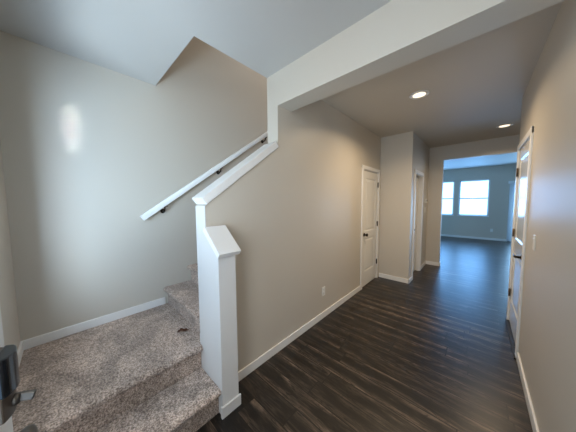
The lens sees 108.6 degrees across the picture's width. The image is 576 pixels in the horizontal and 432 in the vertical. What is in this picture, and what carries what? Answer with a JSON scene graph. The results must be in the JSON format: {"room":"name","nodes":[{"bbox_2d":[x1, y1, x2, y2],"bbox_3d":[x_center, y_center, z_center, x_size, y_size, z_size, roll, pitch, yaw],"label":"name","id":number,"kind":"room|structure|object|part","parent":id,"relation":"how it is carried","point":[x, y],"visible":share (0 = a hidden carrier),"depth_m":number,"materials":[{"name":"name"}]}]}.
{"room":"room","nodes":[
{"label":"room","id":0,"kind":"room"},
{"bbox_2d":[0,140,19,350],"bbox_3d":[-1.040,0.118,0.494,2.841,2.715,0.140,3,5,43],"label":"wall","id":1,"kind":"structure","parent":0,"point":[8,304],"depth_m":1.39,"materials":[{"name":"beige paint"}]},
{"bbox_2d":[0,307,37,431],"bbox_3d":[-0.525,0.422,0.179,1.144,2.142,0.344,3,5,43],"label":"door","id":2,"kind":"structure","parent":1,"relation":"in","point":[10,398],"depth_m":0.52,"materials":[{"name":"white paint"}]},
{"bbox_3d":[-0.702,0.587,0.534,0.066,0.064,0.064,-3,5,-38],"label":"knob","id":3,"kind":"part","parent":2,"relation":"part of","materials":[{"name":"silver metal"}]},
{"bbox_2d":[17,341,23,365],"bbox_3d":[-1.639,1.006,1.220,1.021,0.075,0.013,3,5,43],"label":"baseboard","id":4,"kind":"structure","parent":1,"relation":"attached to","point":[20,348],"depth_m":1.48,"materials":[{"name":"white paint"}]},
{"bbox_2d":[0,31,267,340],"bbox_3d":[-0.562,-1.357,3.095,0.100,5.300,4.680,3,5,43],"label":"wall","id":5,"kind":"structure","parent":0,"point":[88,149],"depth_m":1.89,"materials":[{"name":"beige paint"}]},
{"bbox_2d":[20,297,165,349],"bbox_3d":[-1.689,0.959,1.926,0.013,0.075,0.985,3,5,43],"label":"baseboard","id":6,"kind":"structure","parent":5,"relation":"attached to","point":[57,334],"depth_m":1.83,"materials":[{"name":"white paint"}]},
{"bbox_2d":[140,131,267,220],"bbox_3d":[-0.389,-1.208,3.147,0.096,2.340,3.218,3,5,43],"label":"handrail","id":7,"kind":"object","parent":5,"relation":"attached to","point":[146,215],"visible":0.69,"depth_m":2.41,"materials":[{"name":"white paint"}]},
{"bbox_2d":[0,0,561,147],"bbox_3d":[1.642,-1.505,2.072,4.714,0.270,6.188,3,5,43],"label":"ceiling","id":8,"kind":"structure","parent":0,"point":[141,40],"depth_m":1.63,"materials":[{"name":"grey paint"}]},
{"bbox_2d":[409,90,429,98],"bbox_3d":[1.500,-1.384,2.364,0.196,0.010,0.196,3,5,43],"label":"recessed light","id":9,"kind":"object","parent":8,"relation":"in","point":[422,93],"visible":1,"depth_m":2.35,"materials":[{"name":"white paint"}]},
{"bbox_2d":[277,0,564,110],"bbox_3d":[0.612,-1.165,1.411,1.760,0.305,0.189,3,5,43],"label":"beam","id":10,"kind":"structure","parent":8,"relation":"attached to","point":[399,33],"depth_m":1.29,"materials":[{"name":"beige paint"}]},
{"bbox_2d":[496,123,512,127],"bbox_3d":[3.526,-1.467,3.368,0.196,0.010,0.196,3,5,43],"label":"recessed light","id":11,"kind":"object","parent":8,"relation":"in","point":[508,124],"visible":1,"depth_m":3.34,"materials":[{"name":"white paint"}]},
{"bbox_2d":[197,72,380,371],"bbox_3d":[0.546,-0.101,2.809,0.146,2.815,3.504,3,5,43],"label":"wall","id":12,"kind":"structure","parent":0,"point":[294,218],"depth_m":2.20,"materials":[{"name":"beige paint"}]},
{"bbox_2d":[195,206,209,376],"bbox_3d":[-0.640,0.663,1.570,0.152,1.477,0.005,3,5,43],"label":"trim","id":13,"kind":"structure","parent":12,"relation":"attached to","point":[200,210],"depth_m":1.56,"materials":[{"name":"white paint"}]},
{"bbox_2d":[192,141,278,203],"bbox_3d":[-0.406,-0.395,1.759,0.173,0.581,0.760,3,5,43],"label":"trim","id":14,"kind":"structure","parent":12,"relation":"attached to","point":[217,187],"depth_m":1.65,"materials":[{"name":"white paint"}]},
{"bbox_2d":[238,286,360,381],"bbox_3d":[0.367,1.285,2.579,0.013,0.083,2.530,3,5,43],"label":"baseboard","id":15,"kind":"structure","parent":12,"relation":"attached to","point":[256,363],"depth_m":2.19,"materials":[{"name":"white paint"}]},
{"bbox_2d":[360,165,379,289],"bbox_3d":[1.459,0.188,3.768,0.212,2.097,0.814,3,5,43],"label":"door","id":16,"kind":"structure","parent":12,"relation":"in","point":[370,195],"depth_m":3.73,"materials":[{"name":"white paint"}]},
{"bbox_2d":[196,236,532,431],"bbox_3d":[3.478,1.228,4.139,6.800,0.060,11.550,3,5,43],"label":"floor","id":17,"kind":"structure","parent":0,"point":[432,352],"depth_m":1.91,"materials":[{"name":"brown wood"}]},
{"bbox_2d":[12,263,220,431],"bbox_3d":[-0.098,-0.083,2.678,1.243,2.808,4.353,3,5,43],"label":"staircase","id":18,"kind":"structure","parent":17,"relation":"on","point":[136,372],"depth_m":1.40,"materials":[{"name":"beige carpet"}]},
{"bbox_2d":[203,225,240,419],"bbox_3d":[-0.461,0.740,1.490,0.227,1.330,0.167,3,5,43],"label":"newel post","id":19,"kind":"object","parent":17,"relation":"on","point":[221,247],"visible":0.99,"depth_m":1.45,"materials":[{"name":"white paint"}]},
{"bbox_3d":[-0.408,1.365,1.489,0.022,0.083,0.155,3,5,43],"label":"trim","id":20,"kind":"part","parent":19,"relation":"part of","materials":[{"name":"white paint"}]},
{"bbox_2d":[378,131,414,278],"bbox_3d":[1.585,-0.160,4.313,1.739,2.715,0.115,3,5,43],"label":"wall","id":21,"kind":"structure","parent":0,"point":[397,151],"depth_m":3.84,"materials":[{"name":"beige paint"}]},
{"bbox_2d":[379,273,408,283],"bbox_3d":[2.005,1.181,3.937,0.532,0.083,0.013,3,5,43],"label":"baseboard","id":22,"kind":"structure","parent":21,"relation":"attached to","point":[381,275],"depth_m":3.92,"materials":[{"name":"white paint"}]},
{"bbox_2d":[410,133,429,276],"bbox_3d":[2.725,-0.171,4.349,0.115,2.715,1.487,3,5,43],"label":"wall","id":23,"kind":"structure","parent":0,"point":[421,150],"depth_m":4.43,"materials":[{"name":"beige paint"}]},
{"bbox_2d":[408,261,425,282],"bbox_3d":[2.734,1.148,4.343,0.013,0.083,1.602,3,5,43],"label":"baseboard","id":24,"kind":"structure","parent":23,"relation":"attached to","point":[424,263],"depth_m":4.55,"materials":[{"name":"white paint"}]},
{"bbox_2d":[411,169,423,279],"bbox_3d":[2.558,0.159,4.175,0.132,2.082,0.784,3,5,43],"label":"door","id":25,"kind":"structure","parent":23,"relation":"in","point":[418,181],"depth_m":4.36,"materials":[{"name":"white paint"}]},
{"bbox_2d":[425,134,519,262],"bbox_3d":[3.820,-0.267,4.422,6.800,2.880,0.115,3,5,43],"label":"wall","id":26,"kind":"structure","parent":0,"point":[508,144],"depth_m":4.67,"materials":[{"name":"beige paint"}]},
{"bbox_2d":[426,261,440,265],"bbox_3d":[3.425,1.106,4.890,0.282,0.083,0.141,3,5,43],"label":"baseboard","id":27,"kind":"structure","parent":26,"relation":"attached to","point":[427,262],"depth_m":4.83,"materials":[{"name":"white paint"}]},
{"bbox_2d":[441,164,515,238],"bbox_3d":[7.314,-0.548,8.194,6.800,2.880,0.150,3,5,43],"label":"wall","id":28,"kind":"structure","parent":0,"point":[499,176],"depth_m":7.88,"materials":[{"name":"beige paint"}]},
{"bbox_2d":[442,181,454,215],"bbox_3d":[6.554,-0.745,8.868,0.935,1.419,0.163,3,5,43],"label":"window","id":29,"kind":"structure","parent":28,"relation":"attached to","point":[450,181],"depth_m":8.62,"materials":[{"name":"white plastic"}]},
{"bbox_2d":[457,179,489,216],"bbox_3d":[7.321,-0.703,8.160,0.937,1.419,0.163,3,5,43],"label":"window","id":30,"kind":"structure","parent":28,"relation":"attached to","point":[459,214],"depth_m":8.17,"materials":[{"name":"white plastic"}]},
{"bbox_2d":[441,234,505,240],"bbox_3d":[6.388,0.803,9.041,4.400,0.083,0.013,3,5,43],"label":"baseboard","id":31,"kind":"structure","parent":28,"relation":"attached to","point":[471,237],"depth_m":8.15,"materials":[{"name":"white paint"}]},
{"bbox_2d":[506,181,514,240],"bbox_3d":[8.605,-0.138,6.857,1.860,2.160,0.099,3,5,43],"label":"vertical blinds","id":32,"kind":"object","parent":28,"relation":"attached to","point":[512,183],"visible":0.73,"depth_m":7.41,"materials":[{"name":"white plastic"}]},
{"bbox_2d":[444,153,516,169],"bbox_3d":[5.579,-1.796,6.239,6.800,0.100,5.292,3,5,43],"label":"ceiling","id":33,"kind":"structure","parent":0,"point":[505,159],"depth_m":6.92,"materials":[{"name":"grey paint"}]},
{"bbox_2d":[509,0,575,431],"bbox_3d":[1.430,0.065,0.987,0.115,2.715,4.220,3,5,43],"label":"wall","id":34,"kind":"structure","parent":0,"point":[547,338],"depth_m":1.23,"materials":[{"name":"beige paint"}]},
{"bbox_2d":[505,126,533,359],"bbox_3d":[2.491,0.258,2.191,0.173,2.152,0.942,3,5,43],"label":"door","id":35,"kind":"structure","parent":34,"relation":"in","point":[523,165],"depth_m":2.19,"materials":[{"name":"white paint"}]},
{"bbox_2d":[516,352,538,431],"bbox_3d":[1.266,1.386,0.982,0.013,0.083,2.605,3,5,43],"label":"baseboard","id":36,"kind":"structure","parent":34,"relation":"attached to","point":[533,420],"depth_m":1.51,"materials":[{"name":"white paint"}]},
{"bbox_2d":[532,235,535,250],"bbox_3d":[1.905,0.206,1.602,0.009,0.116,0.072,3,5,43],"label":"light switch","id":37,"kind":"object","parent":34,"relation":"attached to","point":[534,236],"visible":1,"depth_m":1.58,"materials":[{"name":"white plastic"}]}
]}

